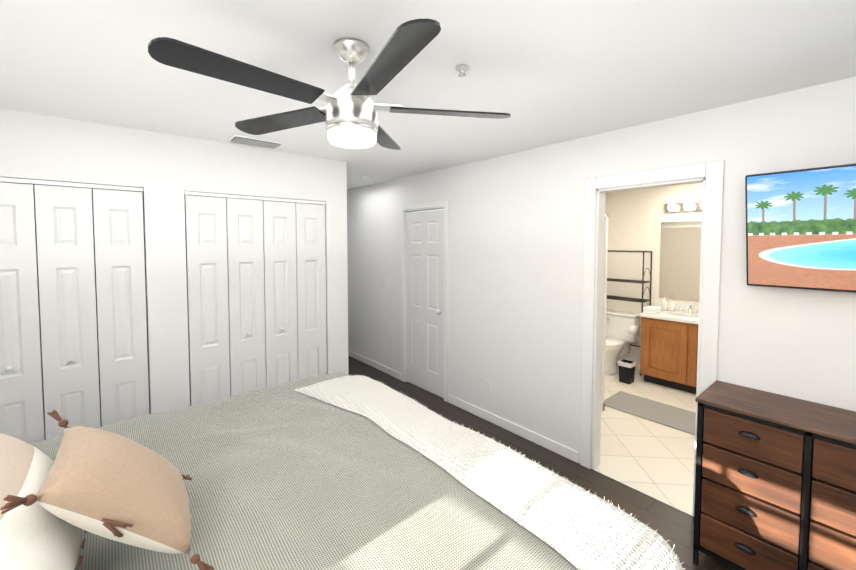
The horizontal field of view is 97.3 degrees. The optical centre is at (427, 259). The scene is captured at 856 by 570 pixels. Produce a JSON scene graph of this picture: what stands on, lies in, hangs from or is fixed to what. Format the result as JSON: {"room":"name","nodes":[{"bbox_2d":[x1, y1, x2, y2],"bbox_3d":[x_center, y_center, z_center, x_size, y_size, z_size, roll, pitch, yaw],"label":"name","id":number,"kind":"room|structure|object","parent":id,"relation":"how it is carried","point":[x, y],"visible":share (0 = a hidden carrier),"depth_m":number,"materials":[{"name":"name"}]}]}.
{"room":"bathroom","nodes":[
{"label":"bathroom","id":0,"kind":"room"},
{"bbox_2d":[0,108,338,413],"bbox_3d":[-1.909,0.326,2.736,2.690,2.440,0.100,-2,3,-40],"label":"wall","id":1,"kind":"structure","parent":0,"point":[164,171],"depth_m":2.69,"materials":[{"name":"white paint"}]},
{"bbox_2d":[0,177,149,443],"bbox_3d":[-2.370,0.536,2.306,1.052,2.034,0.074,-2,3,-40],"label":"bifold door","id":2,"kind":"structure","parent":1,"relation":"in","point":[66,293],"depth_m":2.38,"materials":[{"name":"white wood"}]},
{"bbox_2d":[3,182,318,439],"bbox_3d":[-1.897,0.519,2.784,2.398,2.048,0.005,-2,3,-40],"label":"door frame","id":3,"kind":"structure","parent":1,"relation":"attached to","point":[96,301],"depth_m":2.52,"materials":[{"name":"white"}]},
{"bbox_2d":[184,191,326,405],"bbox_3d":[-1.365,0.499,3.156,1.097,2.034,0.074,-2,3,-40],"label":"bifold door","id":4,"kind":"structure","parent":1,"relation":"in","point":[256,277],"depth_m":3.09,"materials":[{"name":"white wood"}]},
{"bbox_2d":[337,160,348,374],"bbox_3d":[-1.458,0.256,4.360,0.100,2.440,2.000,-2,3,-40],"label":"wall","id":5,"kind":"structure","parent":0,"point":[342,258],"depth_m":3.59,"materials":[{"name":"white paint"}]},
{"bbox_2d":[0,0,855,189],"bbox_3d":[0.177,-0.949,3.071,6.580,0.080,6.200,-2,3,-40],"label":"ceiling","id":6,"kind":"structure","parent":0,"point":[545,72],"depth_m":1.62,"materials":[{"name":"white paint"}]},
{"bbox_2d":[227,134,283,148],"bbox_3d":[-1.309,-0.889,2.864,0.360,0.023,0.200,-2,3,-40],"label":"ceiling vent","id":7,"kind":"object","parent":6,"relation":"in","point":[250,141],"visible":1,"depth_m":2.83,"materials":[{"name":"white plastic"}]},
{"bbox_2d":[148,19,510,149],"bbox_3d":[-0.324,-0.647,1.458,1.232,0.384,1.257,-2,3,-40],"label":"ceiling fan","id":8,"kind":"object","parent":6,"relation":"hanging from","point":[348,114],"visible":1,"depth_m":1.35,"materials":[{"name":"silver metal"}]},
{"bbox_2d":[360,176,370,180],"bbox_3d":[-0.738,-0.951,4.433,0.130,0.034,0.130,-2,3,-40],"label":"smoke detector","id":9,"kind":"object","parent":6,"relation":"attached to","point":[364,178],"visible":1,"depth_m":4.39,"materials":[{"name":"white plastic"}]},
{"bbox_2d":[456,64,468,76],"bbox_3d":[0.152,-0.830,1.665,0.060,0.036,0.060,-2,3,-40],"label":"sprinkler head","id":10,"kind":"object","parent":6,"relation":"attached to","point":[462,69],"visible":1,"depth_m":1.65,"materials":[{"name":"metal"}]},
{"bbox_2d":[348,356,734,569],"bbox_3d":[0.177,1.552,3.179,6.580,0.052,6.200,-2,3,-40],"label":"floor","id":11,"kind":"structure","parent":0,"point":[655,460],"depth_m":2.93,"materials":[{"name":"tile"}]},
{"bbox_2d":[30,373,577,569],"bbox_3d":[-0.758,1.192,1.237,2.226,0.840,2.182,-2,3,-40],"label":"bedspread","id":12,"kind":"object","parent":11,"relation":"on","point":[285,476],"visible":0.5,"depth_m":1.25,"materials":[{"name":"grey fabric"}]},
{"bbox_2d":[0,433,86,569],"bbox_3d":[-0.836,0.624,0.710,0.266,0.361,1.083,-2,3,-40],"label":"pillow","id":13,"kind":"object","parent":12,"relation":"on","point":[35,536],"visible":0.62,"depth_m":0.83,"materials":[{"name":"fabric"}]},
{"bbox_2d":[0,410,213,569],"bbox_3d":[-0.822,0.616,1.020,0.372,0.351,0.524,-2,3,-40],"label":"pillow","id":14,"kind":"object","parent":12,"relation":"on","point":[111,486],"visible":1,"depth_m":0.92,"materials":[{"name":"fabric"}]},
{"bbox_2d":[295,375,683,569],"bbox_3d":[0.123,1.116,1.680,0.662,0.765,2.121,-2,3,-40],"label":"throw blanket","id":15,"kind":"object","parent":12,"relation":"on","point":[578,527],"visible":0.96,"depth_m":1.30,"materials":[{"name":"white fabric"}]},
{"bbox_2d":[601,214,607,411],"bbox_3d":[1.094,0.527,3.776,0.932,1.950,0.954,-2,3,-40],"label":"door","id":16,"kind":"structure","parent":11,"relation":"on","point":[604,313],"depth_m":3.70,"materials":[{"name":"white wood"}]},
{"bbox_2d":[605,310,639,374],"bbox_3d":[2.392,1.085,4.916,0.711,0.735,0.460,-2,3,-40],"label":"toilet","id":17,"kind":"object","parent":11,"relation":"on","point":[619,338],"visible":0.58,"depth_m":4.91,"materials":[{"name":"white ceramic"}]},
{"bbox_2d":[618,359,635,383],"bbox_3d":[2.382,1.341,4.513,0.150,0.252,0.150,-2,3,-40],"label":"trash bin","id":18,"kind":"object","parent":11,"relation":"on","point":[626,371],"visible":1,"depth_m":4.47,"materials":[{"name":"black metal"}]},
{"bbox_2d":[607,250,651,375],"bbox_3d":[2.523,0.666,4.996,0.397,1.566,0.658,-2,3,-40],"label":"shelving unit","id":19,"kind":"object","parent":11,"relation":"on","point":[632,329],"visible":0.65,"depth_m":4.84,"materials":[{"name":"brown metal"}]},
{"bbox_2d":[604,391,695,434],"bbox_3d":[2.364,1.502,3.580,0.500,0.012,1.250,-2,3,-40],"label":"bath mat","id":20,"kind":"object","parent":11,"relation":"on","point":[680,419],"visible":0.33,"depth_m":3.72,"materials":[{"name":"grey fabric"}]},
{"bbox_2d":[640,317,697,393],"bbox_3d":[3.348,1.097,3.943,0.521,0.795,1.900,-2,3,-40],"label":"bathroom vanity","id":21,"kind":"object","parent":11,"relation":"on","point":[669,346],"depth_m":4.27,"materials":[{"name":"brown wood"}]},
{"bbox_2d":[640,309,698,324],"bbox_3d":[3.336,0.680,3.922,0.542,0.040,1.910,-2,3,-40],"label":"countertop","id":22,"kind":"structure","parent":21,"relation":"on","point":[688,318],"depth_m":4.32,"materials":[{"name":"white stone"}]},
{"bbox_2d":[643,306,660,313],"bbox_3d":[2.685,0.601,4.511,0.210,0.064,0.135,-2,3,-40],"label":"folded towel","id":23,"kind":"object","parent":22,"relation":"on","point":[652,309],"visible":1,"depth_m":4.46,"materials":[{"name":"white fabric"}]},
{"bbox_2d":[661,297,666,310],"bbox_3d":[2.914,0.543,4.640,0.064,0.170,0.064,0,2,5],"label":"soap bottle","id":24,"kind":"object","parent":22,"relation":"on","point":[664,305],"depth_m":4.62,"materials":[{"name":"white plastic"}]},
{"bbox_2d":[670,301,674,311],"bbox_3d":[2.981,0.565,4.592,0.055,0.130,0.056,-2,3,-40],"label":"soap bottle","id":25,"kind":"object","parent":22,"relation":"on","point":[672,306],"depth_m":4.57,"materials":[{"name":"white plastic"}]},
{"bbox_2d":[693,380,855,569],"bbox_3d":[1.903,1.159,1.607,0.400,0.875,1.208,-2,3,-40],"label":"dresser","id":26,"kind":"object","parent":11,"relation":"on","point":[775,481],"visible":1,"depth_m":1.74,"materials":[{"name":"brown wood"}]},
{"bbox_2d":[347,77,855,468],"bbox_3d":[0.652,0.295,3.461,0.100,2.440,6.100,-2,3,-40],"label":"wall","id":27,"kind":"structure","parent":0,"point":[515,258],"depth_m":2.92,"materials":[{"name":"white paint"}]},
{"bbox_2d":[348,350,400,379],"bbox_3d":[-0.844,1.399,5.192,0.012,0.085,1.600,-2,3,-40],"label":"baseboard","id":28,"kind":"structure","parent":27,"relation":"attached to","point":[363,359],"depth_m":5.00,"materials":[{"name":"white wood"}]},
{"bbox_2d":[406,209,443,397],"bbox_3d":[-0.049,0.467,4.225,0.090,2.015,0.670,-2,3,-40],"label":"entry door","id":29,"kind":"structure","parent":27,"relation":"in","point":[425,299],"depth_m":4.21,"materials":[{"name":"white wood"}]},
{"bbox_2d":[401,200,448,401],"bbox_3d":[-0.019,0.426,4.249,0.116,2.110,0.820,-2,3,-40],"label":"door frame","id":30,"kind":"structure","parent":27,"relation":"attached to","point":[442,204],"depth_m":4.16,"materials":[{"name":"white wood"}]},
{"bbox_2d":[407,382,443,399],"bbox_3d":[-0.013,1.505,4.301,0.100,0.050,0.700,-2,3,-40],"label":"sill","id":31,"kind":"structure","parent":27,"relation":"attached to","point":[425,390],"depth_m":4.26,"materials":[{"name":"brown wood"}]},
{"bbox_2d":[486,379,491,392],"bbox_3d":[0.566,1.183,3.518,0.008,0.115,0.070,-2,3,-40],"label":"electrical outlet","id":32,"kind":"object","parent":27,"relation":"attached to","point":[489,386],"visible":1,"depth_m":3.51,"materials":[{"name":"white plastic"}]},
{"bbox_2d":[448,395,578,462],"bbox_3d":[0.677,1.476,3.396,0.012,0.085,1.430,-2,3,-40],"label":"baseboard","id":33,"kind":"structure","parent":27,"relation":"attached to","point":[554,446],"depth_m":3.26,"materials":[{"name":"white wood"}]},
{"bbox_2d":[580,160,724,515],"bbox_3d":[1.455,0.488,2.520,0.136,2.135,0.815,-2,3,-40],"label":"door frame","id":34,"kind":"structure","parent":27,"relation":"attached to","point":[712,174],"depth_m":2.52,"materials":[{"name":"white wood"}]},
{"bbox_2d":[745,163,855,292],"bbox_3d":[2.013,-0.130,1.586,0.219,0.571,1.030,-2,3,-40],"label":"wall-mounted tv","id":35,"kind":"object","parent":27,"relation":"attached to","point":[800,228],"visible":1,"depth_m":1.79,"materials":[{"name":"black"}]},
{"bbox_2d":[605,183,702,368],"bbox_3d":[3.400,0.257,4.331,0.100,2.440,3.280,-2,3,-40],"label":"wall","id":36,"kind":"structure","parent":0,"point":[636,217],"depth_m":4.96,"materials":[{"name":"white paint"}]},
{"bbox_2d":[622,277,627,285],"bbox_3d":[2.674,0.294,5.108,0.009,0.115,0.070,-2,3,-40],"label":"bathroom light switch","id":37,"kind":"object","parent":36,"relation":"attached to","point":[625,283],"visible":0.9,"depth_m":5.10,"materials":[{"name":"white plastic"}]},
{"bbox_2d":[656,301,698,312],"bbox_3d":[3.535,0.608,4.087,0.021,0.090,1.910,-2,3,-40],"label":"backsplash","id":38,"kind":"structure","parent":36,"relation":"attached to","point":[683,308],"depth_m":4.53,"materials":[{"name":"white stone"}]},
{"bbox_2d":[659,221,701,300],"bbox_3d":[3.520,0.035,4.095,0.007,0.955,1.780,-2,3,-40],"label":"bathroom mirror","id":39,"kind":"object","parent":36,"relation":"attached to","point":[680,252],"visible":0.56,"depth_m":4.60,"materials":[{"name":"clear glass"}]},
{"bbox_2d":[664,201,701,212],"bbox_3d":[3.257,-0.621,4.277,0.139,0.110,1.040,-2,3,-40],"label":"vanity light bar","id":40,"kind":"object","parent":36,"relation":"attached to","point":[683,207],"visible":0.23,"depth_m":4.54,"materials":[{"name":"white glass"}]}
]}

